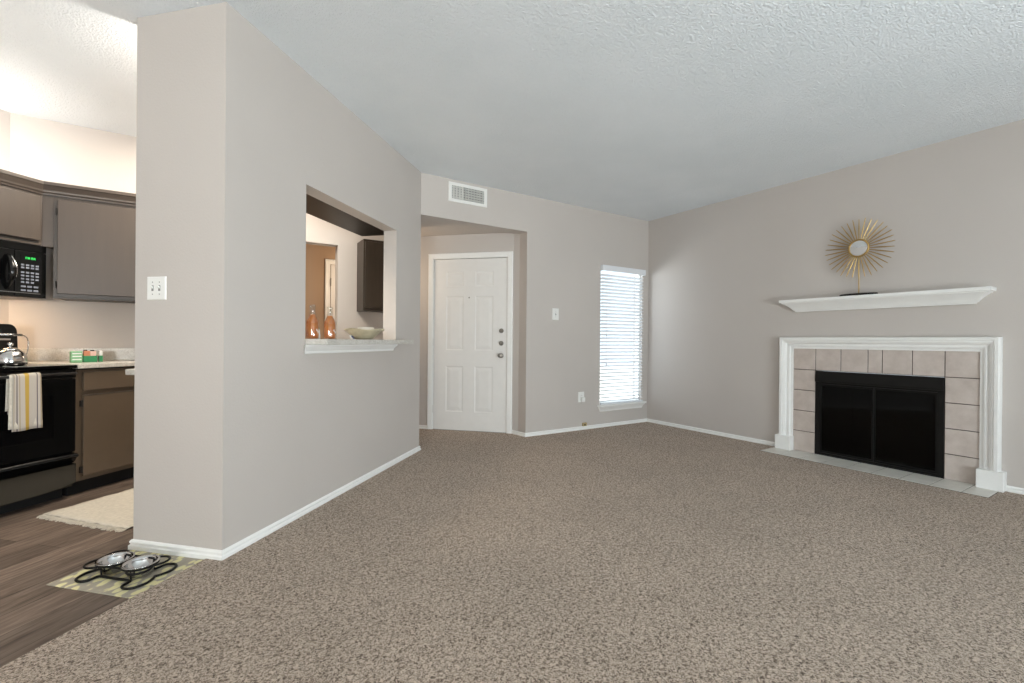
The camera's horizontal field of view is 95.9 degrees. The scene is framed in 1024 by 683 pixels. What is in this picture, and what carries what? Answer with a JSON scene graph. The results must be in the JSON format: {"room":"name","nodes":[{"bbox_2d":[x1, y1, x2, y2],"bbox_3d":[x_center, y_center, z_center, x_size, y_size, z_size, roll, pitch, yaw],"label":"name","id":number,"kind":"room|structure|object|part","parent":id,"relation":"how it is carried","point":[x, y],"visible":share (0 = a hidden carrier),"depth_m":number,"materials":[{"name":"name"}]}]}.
{"room":"living room","nodes":[
{"label":"living room","id":0,"kind":"room"},
{"bbox_2d":[0,109,9,323],"bbox_3d":[-4.099,-0.311,1.545,0.120,2.686,3.705,1,0,13],"label":"wall","id":1,"kind":"structure","parent":0,"point":[4,116],"depth_m":3.31,"materials":[{"name":"beige paint"}]},
{"bbox_2d":[0,169,43,245],"bbox_3d":[-3.509,-0.883,2.861,0.450,0.437,0.760,1,0,13],"label":"upper cabinet","id":2,"kind":"object","parent":1,"relation":"attached to","point":[20,195],"visible":1,"depth_m":3.06,"materials":[{"name":"beige paint"}]},
{"bbox_3d":[-3.287,-0.844,2.997,0.018,0.302,0.364,1,0,13],"label":"cabinet door","id":3,"kind":"part","parent":2,"relation":"part of","materials":[{"name":"beige paint"}]},
{"bbox_3d":[-3.310,-1.058,2.817,0.046,0.085,0.760,1,0,13],"label":"cornice","id":4,"kind":"part","parent":2,"relation":"part of","materials":[{"name":"beige paint"}]},
{"bbox_2d":[0,239,45,299],"bbox_3d":[-3.492,-0.476,2.887,0.471,0.372,0.758,1,0,13],"label":"microwave","id":5,"kind":"object","parent":2,"relation":"attached to","point":[22,265],"visible":1,"depth_m":3.10,"materials":[{"name":"black plastic"}]},
{"bbox_3d":[-3.361,-0.454,2.769,0.022,0.310,0.584,1,0,13],"label":"door","id":6,"kind":"part","parent":5,"relation":"part of","materials":[{"name":"black glass"}]},
{"bbox_3d":[-3.261,-0.460,3.005,0.071,0.233,0.039,1,0,13],"label":"handle","id":7,"kind":"part","parent":5,"relation":"part of","materials":[{"name":"black ceramic"}]},
{"bbox_3d":[-3.278,-0.454,3.140,0.022,0.310,0.172,1,0,13],"label":"control panel","id":8,"kind":"part","parent":5,"relation":"part of","materials":[{"name":"black plastic"}]},
{"bbox_2d":[0,477,133,666],"bbox_3d":[-0.438,1.093,1.743,8.748,0.060,8.400,0,0,-32],"label":"floor planks","id":9,"kind":"structure","parent":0,"point":[35,553],"depth_m":2.12,"materials":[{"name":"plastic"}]},
{"bbox_2d":[0,324,78,513],"bbox_3d":[-3.243,0.461,2.760,0.632,1.155,0.776,1,0,13],"label":"stove","id":10,"kind":"object","parent":9,"relation":"on","point":[36,464],"visible":0.82,"depth_m":2.90,"materials":[{"name":"black metal"}]},
{"bbox_2d":[0,333,28,365],"bbox_3d":[-3.215,0.051,2.933,0.162,0.204,0.201,1,0,45],"label":"kettle","id":11,"kind":"object","parent":10,"relation":"on","point":[9,356],"visible":1,"depth_m":2.92,"materials":[{"name":"metal"}]},
{"bbox_3d":[-3.202,0.030,2.946,0.092,0.050,0.092,1,0,13],"label":"lid","id":12,"kind":"part","parent":11,"relation":"part of","materials":[{"name":"metal"}]},
{"bbox_2d":[5,372,42,431],"bbox_3d":[-2.924,0.360,2.767,0.051,0.342,0.156,1,0,12],"label":"dish towel","id":13,"kind":"object","parent":10,"relation":"hanging from","point":[23,399],"visible":1,"depth_m":2.75,"materials":[{"name":"beige fabric"}]},
{"bbox_3d":[-2.998,0.886,2.705,0.035,0.155,0.760,1,0,13],"label":"storage drawer","id":14,"kind":"part","parent":10,"relation":"part of","materials":[{"name":"black metal"}]},
{"bbox_3d":[-2.998,0.487,2.706,0.029,0.483,0.760,1,0,13],"label":"oven door","id":15,"kind":"part","parent":10,"relation":"part of","materials":[{"name":"black ceramic"}]},
{"bbox_3d":[-2.997,0.210,2.706,0.028,0.060,0.760,1,0,13],"label":"control panel","id":16,"kind":"part","parent":10,"relation":"part of","materials":[{"name":"black metal"}]},
{"bbox_3d":[-2.957,0.209,2.697,0.050,0.019,0.729,1,0,13],"label":"oven handle","id":17,"kind":"part","parent":10,"relation":"part of","materials":[{"name":"black plastic"}]},
{"bbox_2d":[0,364,76,371],"bbox_3d":[-3.263,0.164,2.765,0.586,0.022,0.768,1,0,13],"label":"cooktop","id":18,"kind":"object","parent":10,"relation":"in","point":[29,367],"depth_m":2.90,"materials":[{"name":"grey metal"}]},
{"bbox_2d":[36,488,133,531],"bbox_3d":[-2.309,1.039,3.215,0.713,0.012,1.239,1,0,17],"label":"kitchen rug","id":19,"kind":"object","parent":9,"relation":"on","point":[115,511],"visible":0.4,"depth_m":2.77,"materials":[{"name":"beige fabric"}]},
{"bbox_2d":[62,366,134,495],"bbox_3d":[-3.200,0.609,3.576,0.758,0.858,0.821,1,0,13],"label":"base cabinet","id":20,"kind":"object","parent":9,"relation":"on","point":[104,432],"visible":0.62,"depth_m":3.27,"materials":[{"name":"brown paint"}]},
{"bbox_2d":[28,360,134,368],"bbox_3d":[-3.186,0.164,3.587,0.774,0.031,0.856,1,0,13],"label":"countertop","id":21,"kind":"structure","parent":20,"relation":"on","point":[106,363],"depth_m":3.27,"materials":[{"name":"beige stone"}]},
{"bbox_2d":[69,351,81,362],"bbox_3d":[-3.097,0.109,3.280,0.051,0.080,0.060,1,0,35],"label":"carton","id":22,"kind":"object","parent":21,"relation":"on","point":[74,356],"visible":1,"depth_m":3.26,"materials":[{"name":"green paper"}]},
{"bbox_2d":[82,350,96,361],"bbox_3d":[-3.079,0.104,3.362,0.062,0.090,0.078,1,0,35],"label":"caddy","id":23,"kind":"object","parent":21,"relation":"on","point":[87,356],"visible":0.91,"depth_m":3.35,"materials":[{"name":"green plastic"}]},
{"bbox_2d":[82,354,96,361],"bbox_3d":[-3.079,0.119,3.362,0.062,0.060,0.078,1,0,35],"label":"tray","id":24,"kind":"object","parent":23,"relation":"on","point":[85,357],"depth_m":3.34,"materials":[{"name":"green plastic"}]},
{"bbox_2d":[98,351,102,361],"bbox_3d":[-3.051,0.109,3.422,0.040,0.082,0.022,1,0,35],"label":"tin","id":25,"kind":"object","parent":21,"relation":"on","point":[100,357],"visible":1,"depth_m":3.41,"materials":[{"name":"green metal"}]},
{"bbox_3d":[-2.878,0.640,3.324,0.018,0.551,0.380,1,0,13],"label":"cabinet door","id":26,"kind":"part","parent":20,"relation":"part of","materials":[{"name":"brown paint"}]},
{"bbox_3d":[-2.875,0.272,3.324,0.018,0.127,0.380,1,0,13],"label":"drawer","id":27,"kind":"part","parent":20,"relation":"part of","materials":[{"name":"brown paint"}]},
{"bbox_2d":[46,549,203,598],"bbox_3d":[-1.742,1.050,2.106,0.463,0.004,0.344,1,0,13],"label":"pet mat","id":28,"kind":"object","parent":9,"relation":"on","point":[104,586],"visible":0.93,"depth_m":2.03,"materials":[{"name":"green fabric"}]},
{"bbox_2d":[74,550,177,589],"bbox_3d":[-1.734,1.019,2.084,0.355,0.056,0.235,1,0,13],"label":"pet feeder","id":29,"kind":"object","parent":28,"relation":"on","point":[96,568],"visible":0.85,"depth_m":2.03,"materials":[{"name":"black metal"}]},
{"bbox_2d":[94,551,134,573],"bbox_3d":[-1.804,1.011,2.100,0.141,0.052,0.141,1,0,13],"label":"pet bowl","id":30,"kind":"object","parent":29,"relation":"in","point":[116,558],"visible":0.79,"depth_m":2.12,"materials":[{"name":"metal"}]},
{"bbox_2d":[120,554,159,577],"bbox_3d":[-1.664,1.012,2.069,0.141,0.052,0.141,1,0,13],"label":"pet bowl","id":31,"kind":"object","parent":29,"relation":"in","point":[139,562],"visible":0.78,"depth_m":2.09,"materials":[{"name":"metal"}]},
{"bbox_3d":[-1.555,0.618,3.282,0.538,0.868,1.680,1,0,13],"label":"base cabinet","id":32,"kind":"object","parent":9,"relation":"on","visible":0},
{"bbox_2d":[125,369,134,374],"bbox_3d":[-1.600,0.167,3.259,0.624,0.031,1.745,1,0,13],"label":"countertop","id":33,"kind":"structure","parent":32,"relation":"on","point":[127,371],"depth_m":2.46,"materials":[{"name":"white stone"}]},
{"bbox_2d":[133,2,225,549],"bbox_3d":[-1.631,-0.291,2.336,0.535,2.686,0.120,1,0,13],"label":"wall","id":34,"kind":"structure","parent":0,"point":[181,54],"depth_m":2.27,"materials":[{"name":"beige paint"}]},
{"bbox_2d":[147,276,166,299],"bbox_3d":[-1.774,-0.266,2.298,0.116,0.116,0.017,1,0,12],"label":"light switch","id":35,"kind":"object","parent":34,"relation":"attached to","point":[156,286],"visible":1,"depth_m":2.30,"materials":[{"name":"white plastic"}]},
{"bbox_2d":[128,539,221,560],"bbox_3d":[-1.657,1.027,2.272,0.565,0.051,0.015,1,0,13],"label":"baseboard","id":36,"kind":"structure","parent":34,"relation":"attached to","point":[135,544],"depth_m":2.27,"materials":[{"name":"white paint"}]},
{"bbox_2d":[9,113,383,360],"bbox_3d":[-2.362,-0.299,4.220,3.098,2.686,0.120,0,0,-32],"label":"wall","id":37,"kind":"structure","parent":0,"point":[40,149],"depth_m":3.56,"materials":[{"name":"beige paint"}]},
{"bbox_2d":[18,348,134,360],"bbox_3d":[-3.236,0.100,3.586,0.928,0.096,0.016,0,0,-32],"label":"backsplash","id":38,"kind":"structure","parent":37,"relation":"attached to","point":[34,354],"depth_m":3.49,"materials":[{"name":"beige stone"}]},
{"bbox_2d":[42,181,135,302],"bbox_3d":[-2.948,-0.700,3.553,0.900,0.797,0.370,0,0,-32],"label":"upper cabinet","id":39,"kind":"object","parent":37,"relation":"attached to","point":[91,232],"visible":0.49,"depth_m":3.32,"materials":[{"name":"brown paint"}]},
{"bbox_3d":[-2.858,-1.055,3.416,0.900,0.085,0.046,0,0,-32],"label":"cornice","id":40,"kind":"part","parent":39,"relation":"part of","materials":[{"name":"beige paint"}]},
{"bbox_3d":[-2.975,-0.661,3.361,0.484,0.656,0.018,0,0,-32],"label":"cabinet door","id":41,"kind":"part","parent":39,"relation":"part of","materials":[{"name":"beige paint"}]},
{"bbox_2d":[357,239,383,312],"bbox_3d":[-1.298,-0.644,4.665,0.460,0.690,0.267,0,0,-32],"label":"upper cabinet","id":42,"kind":"object","parent":37,"relation":"attached to","point":[370,253],"visible":0.48,"depth_m":4.49,"materials":[{"name":"brown wood"}]},
{"bbox_3d":[-1.231,-0.643,4.560,0.436,0.640,0.018,0,0,-32],"label":"cabinet door","id":43,"kind":"part","parent":42,"relation":"part of","materials":[{"name":"brown wood"}]},
{"bbox_2d":[305,244,334,338],"bbox_3d":[-2.892,-0.141,5.104,2.600,2.360,0.120,0,0,-32],"label":"wall","id":44,"kind":"structure","parent":0,"point":[316,255],"depth_m":5.41,"materials":[{"name":"beige paint"}]},
{"bbox_2d":[324,259,334,338],"bbox_3d":[-2.026,0.036,5.566,0.438,2.019,0.031,0,0,-32],"label":"door","id":45,"kind":"structure","parent":44,"relation":"in","point":[329,296],"depth_m":5.47,"materials":[{"name":"white paint"}]},
{"bbox_2d":[419,425,426,428],"bbox_3d":[-1.469,1.025,5.620,0.934,0.051,0.015,1,0,13],"label":"baseboard","id":46,"kind":"structure","parent":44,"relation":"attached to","point":[420,426],"depth_m":5.53,"materials":[{"name":"white paint"}]},
{"bbox_2d":[222,2,420,549],"bbox_3d":[-1.193,-0.288,3.351,0.121,2.686,2.291,1,0,13],"label":"wall","id":47,"kind":"structure","parent":0,"point":[299,427],"depth_m":2.70,"materials":[{"name":"beige paint"}]},
{"bbox_2d":[222,446,420,559],"bbox_3d":[-1.139,1.030,3.338,0.015,0.051,2.321,1,0,13],"label":"baseboard","id":48,"kind":"structure","parent":47,"relation":"attached to","point":[227,552],"depth_m":2.80,"materials":[{"name":"white paint"}]},
{"bbox_2d":[306,194,383,235],"bbox_3d":[-1.415,-1.092,3.334,0.318,0.270,1.720,1,0,13],"label":"upper cabinet","id":49,"kind":"object","parent":47,"relation":"attached to","point":[317,208],"visible":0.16,"depth_m":3.59,"materials":[{"name":"brown wood"}]},
{"bbox_2d":[304,344,397,353],"bbox_3d":[-1.117,0.048,3.329,0.044,0.057,1.191,1,0,13],"label":"trim","id":50,"kind":"structure","parent":47,"relation":"attached to","point":[308,349],"depth_m":3.19,"materials":[{"name":"white paint"}]},
{"bbox_2d":[305,339,413,344],"bbox_3d":[-1.109,0.002,3.398,0.270,0.034,1.224,1,0,13],"label":"bar ledge","id":51,"kind":"object","parent":47,"relation":"attached to","point":[307,341],"visible":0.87,"depth_m":3.03,"materials":[{"name":"white stone"}]},
{"bbox_2d":[306,305,318,338],"bbox_3d":[-1.269,-0.126,2.940,0.082,0.218,0.078,1,0,13],"label":"soda bottle","id":52,"kind":"object","parent":51,"relation":"on","point":[312,324],"visible":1,"depth_m":2.91,"materials":[{"name":"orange glass"}]},
{"bbox_2d":[324,309,335,338],"bbox_3d":[-1.226,-0.125,3.112,0.082,0.218,0.078,1,0,13],"label":"soda bottle","id":53,"kind":"object","parent":51,"relation":"on","point":[329,323],"visible":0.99,"depth_m":3.08,"materials":[{"name":"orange glass"}]},
{"bbox_2d":[344,328,383,338],"bbox_3d":[-1.109,-0.057,3.465,0.286,0.082,0.286,0,0,-31],"label":"serving bowl","id":54,"kind":"object","parent":51,"relation":"on","point":[356,333],"visible":0.89,"depth_m":3.38,"materials":[{"name":"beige ceramic"}]},
{"bbox_2d":[358,327,373,329],"bbox_3d":[-1.115,-0.078,3.528,0.124,0.059,0.124,1,0,13],"label":"dish","id":55,"kind":"object","parent":54,"relation":"in","point":[364,328],"visible":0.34,"depth_m":3.48,"materials":[{"name":"white ceramic"}]},
{"bbox_2d":[421,219,508,235],"bbox_3d":[-1.947,-1.290,4.938,4.000,0.045,1.763,0,0,-32],"label":"ceiling","id":56,"kind":"structure","parent":0,"point":[428,227],"depth_m":5.19,"materials":[{"name":"beige paint"}]},
{"bbox_2d":[419,233,513,424],"bbox_3d":[-0.934,-0.125,5.582,1.975,2.360,0.140,1,0,13],"label":"wall","id":57,"kind":"structure","parent":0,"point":[492,242],"depth_m":5.51,"materials":[{"name":"beige paint"}]},
{"bbox_2d":[427,251,512,433],"bbox_3d":[-0.491,0.010,5.448,1.032,2.099,0.209,1,0,13],"label":"door","id":58,"kind":"structure","parent":57,"relation":"attached to","point":[470,295],"depth_m":5.42,"materials":[{"name":"white paint"}]},
{"bbox_2d":[0,422,1023,682],"bbox_3d":[-0.263,1.060,1.855,8.132,0.009,8.200,0,0,-32],"label":"floor","id":59,"kind":"structure","parent":0,"point":[643,552],"depth_m":2.02,"materials":[{"name":"beige carpet"}]},
{"bbox_2d":[759,337,1006,497],"bbox_3d":[3.202,0.527,4.068,0.757,1.131,1.630,0,0,-32],"label":"fireplace","id":60,"kind":"object","parent":59,"relation":"on","point":[944,431],"visible":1,"depth_m":3.88,"materials":[{"name":"beige ceramic"}]},
{"bbox_3d":[3.054,0.728,4.222,0.016,0.650,0.422,0,0,-32],"label":"glass door","id":61,"kind":"part","parent":60,"relation":"part of","materials":[{"name":"black glass"}]},
{"bbox_3d":[3.053,0.727,4.221,0.004,0.612,0.398,0,0,-32],"label":"glass pane","id":62,"kind":"part","parent":60,"relation":"part of","materials":[{"name":"black glass"}]},
{"bbox_3d":[3.170,0.683,4.043,0.036,0.802,0.932,0,0,-32],"label":"insert frame","id":63,"kind":"part","parent":60,"relation":"part of","materials":[{"name":"black metal"}]},
{"bbox_2d":[815,371,944,390],"bbox_3d":[3.160,0.334,4.035,0.026,0.105,0.932,0,0,-32],"label":"hood","id":64,"kind":"object","parent":60,"relation":"attached to","point":[902,381],"depth_m":3.97,"materials":[{"name":"black metal"}]},
{"bbox_3d":[3.282,0.730,3.863,0.016,0.650,0.422,0,0,-32],"label":"glass door","id":65,"kind":"part","parent":60,"relation":"part of","materials":[{"name":"black glass"}]},
{"bbox_3d":[3.281,0.729,3.862,0.004,0.612,0.398,0,0,-32],"label":"glass pane","id":66,"kind":"part","parent":60,"relation":"part of","materials":[{"name":"black glass"}]},
{"bbox_2d":[0,0,1023,220],"bbox_3d":[-0.152,-1.670,1.190,9.400,0.100,7.590,0,0,-32],"label":"ceiling","id":67,"kind":"structure","parent":0,"point":[647,110],"depth_m":2.83,"materials":[{"name":"paint"}]},
{"bbox_2d":[512,233,519,430],"bbox_3d":[0.104,-0.116,5.321,0.157,2.360,0.130,0,0,-45],"label":"wall","id":68,"kind":"structure","parent":0,"point":[516,236],"depth_m":5.27,"materials":[{"name":"beige paint"}]},
{"bbox_2d":[512,430,524,436],"bbox_3d":[0.076,1.039,5.202,0.015,0.051,0.243,0,0,-39],"label":"baseboard","id":69,"kind":"structure","parent":68,"relation":"attached to","point":[515,432],"depth_m":5.20,"materials":[{"name":"white paint"}]},
{"bbox_2d":[421,173,648,432],"bbox_3d":[0.531,-0.275,5.447,3.457,2.686,0.150,0,0,-32],"label":"wall","id":70,"kind":"structure","parent":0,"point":[564,247],"depth_m":5.37,"materials":[{"name":"beige paint"}]},
{"bbox_2d":[448,181,486,207],"bbox_3d":[-0.445,-1.502,4.722,0.440,0.194,0.012,0,0,-32],"label":"air vent","id":71,"kind":"object","parent":70,"relation":"attached to","point":[457,192],"visible":1,"depth_m":4.72,"materials":[{"name":"white plastic"}]},
{"bbox_2d":[552,308,558,319],"bbox_3d":[0.507,-0.316,5.333,0.092,0.134,0.017,0,0,-32],"label":"light switch","id":72,"kind":"object","parent":70,"relation":"attached to","point":[555,311],"visible":1,"depth_m":5.33,"materials":[{"name":"white plastic"}]},
{"bbox_2d":[578,392,583,401],"bbox_3d":[0.833,0.667,5.551,0.092,0.124,0.010,0,0,-32],"label":"wall outlet","id":73,"kind":"object","parent":70,"relation":"attached to","point":[580,394],"visible":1,"depth_m":5.54,"materials":[{"name":"white plastic"}]},
{"bbox_2d":[525,418,646,436],"bbox_3d":[0.975,1.046,5.641,1.978,0.051,0.015,0,0,-32],"label":"baseboard","id":74,"kind":"structure","parent":70,"relation":"attached to","point":[529,434],"depth_m":5.56,"materials":[{"name":"white paint"}]},
{"bbox_2d":[597,274,645,411],"bbox_3d":[1.394,-0.033,5.935,0.829,1.809,0.147,0,0,-32],"label":"window","id":75,"kind":"structure","parent":70,"relation":"attached to","point":[610,407],"depth_m":6.08,"materials":[{"name":"white paint"}]},
{"bbox_3d":[1.403,0.830,5.910,0.829,0.085,0.086,0,0,-32],"label":"sill","id":76,"kind":"part","parent":75,"relation":"part of","materials":[{"name":"white paint"}]},
{"bbox_2d":[600,265,645,404],"bbox_3d":[1.415,-0.078,5.904,0.765,1.730,0.076,0,0,-32],"label":"window blind","id":77,"kind":"object","parent":70,"relation":"attached to","point":[609,268],"visible":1,"depth_m":5.90,"materials":[{"name":"white plastic"}]},
{"bbox_3d":[1.408,-0.067,5.913,0.507,1.655,0.054,0,0,-32],"label":"ladder cord","id":78,"kind":"part","parent":77,"relation":"part of","materials":[{"name":"white fabric"}]},
{"bbox_3d":[1.402,0.777,5.913,0.742,0.018,0.050,0,0,-32],"label":"rail","id":79,"kind":"part","parent":77,"relation":"part of","materials":[{"name":"white plastic"}]},
{"bbox_2d":[647,119,1023,487],"bbox_3d":[3.609,-0.246,3.473,0.120,2.686,6.787,0,0,-32],"label":"wall","id":80,"kind":"structure","parent":0,"point":[719,273],"depth_m":4.33,"materials":[{"name":"beige paint"}]},
{"bbox_2d":[647,418,774,445],"bbox_3d":[2.262,1.058,5.447,0.015,0.051,1.725,0,0,-32],"label":"baseboard","id":81,"kind":"structure","parent":80,"relation":"attached to","point":[744,438],"depth_m":5.32,"materials":[{"name":"white paint"}]},
{"bbox_2d":[779,286,996,311],"bbox_3d":[3.118,-0.346,4.006,0.138,0.116,1.501,0,0,-32],"label":"mantel shelf","id":82,"kind":"object","parent":80,"relation":"attached to","point":[973,295],"visible":1,"depth_m":3.85,"materials":[{"name":"white paint"}]},
{"bbox_2d":[825,217,894,295],"bbox_3d":[3.060,-0.746,4.085,0.121,0.682,0.533,0,0,-32],"label":"sunburst mirror","id":83,"kind":"object","parent":82,"relation":"on","point":[858,248],"visible":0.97,"depth_m":4.08,"materials":[{"name":"gold metal"}]},
{"bbox_2d":[850,241,866,255],"bbox_3d":[3.064,-0.825,4.082,0.010,0.140,0.140,0,0,-32],"label":"mirror glass","id":84,"kind":"object","parent":83,"relation":"attached to","point":[857,248],"depth_m":4.08,"materials":[{"name":"white"}]},
{"bbox_3d":[3.071,-0.598,4.088,0.008,0.354,0.008,0,0,-32],"label":"stem","id":85,"kind":"part","parent":83,"relation":"part of","materials":[{"name":"gold metal"}]},
{"bbox_2d":[1006,485,1023,494],"bbox_3d":[4.478,1.080,1.965,0.015,0.051,3.295,0,0,-32],"label":"baseboard","id":86,"kind":"structure","parent":80,"relation":"attached to","point":[1012,489],"depth_m":3.32,"materials":[{"name":"white paint"}]},
{"label":"outside","id":87,"kind":"structure","parent":0,"visible":0},
{"bbox_2d":[600,365,632,400],"bbox_3d":[-0.241,1.205,2.225,30.000,0.120,32.000,0,0,-32],"label":"ground","id":88,"kind":"structure","parent":87,"point":[616,367],"depth_m":12.79,"materials":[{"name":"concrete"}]}
]}

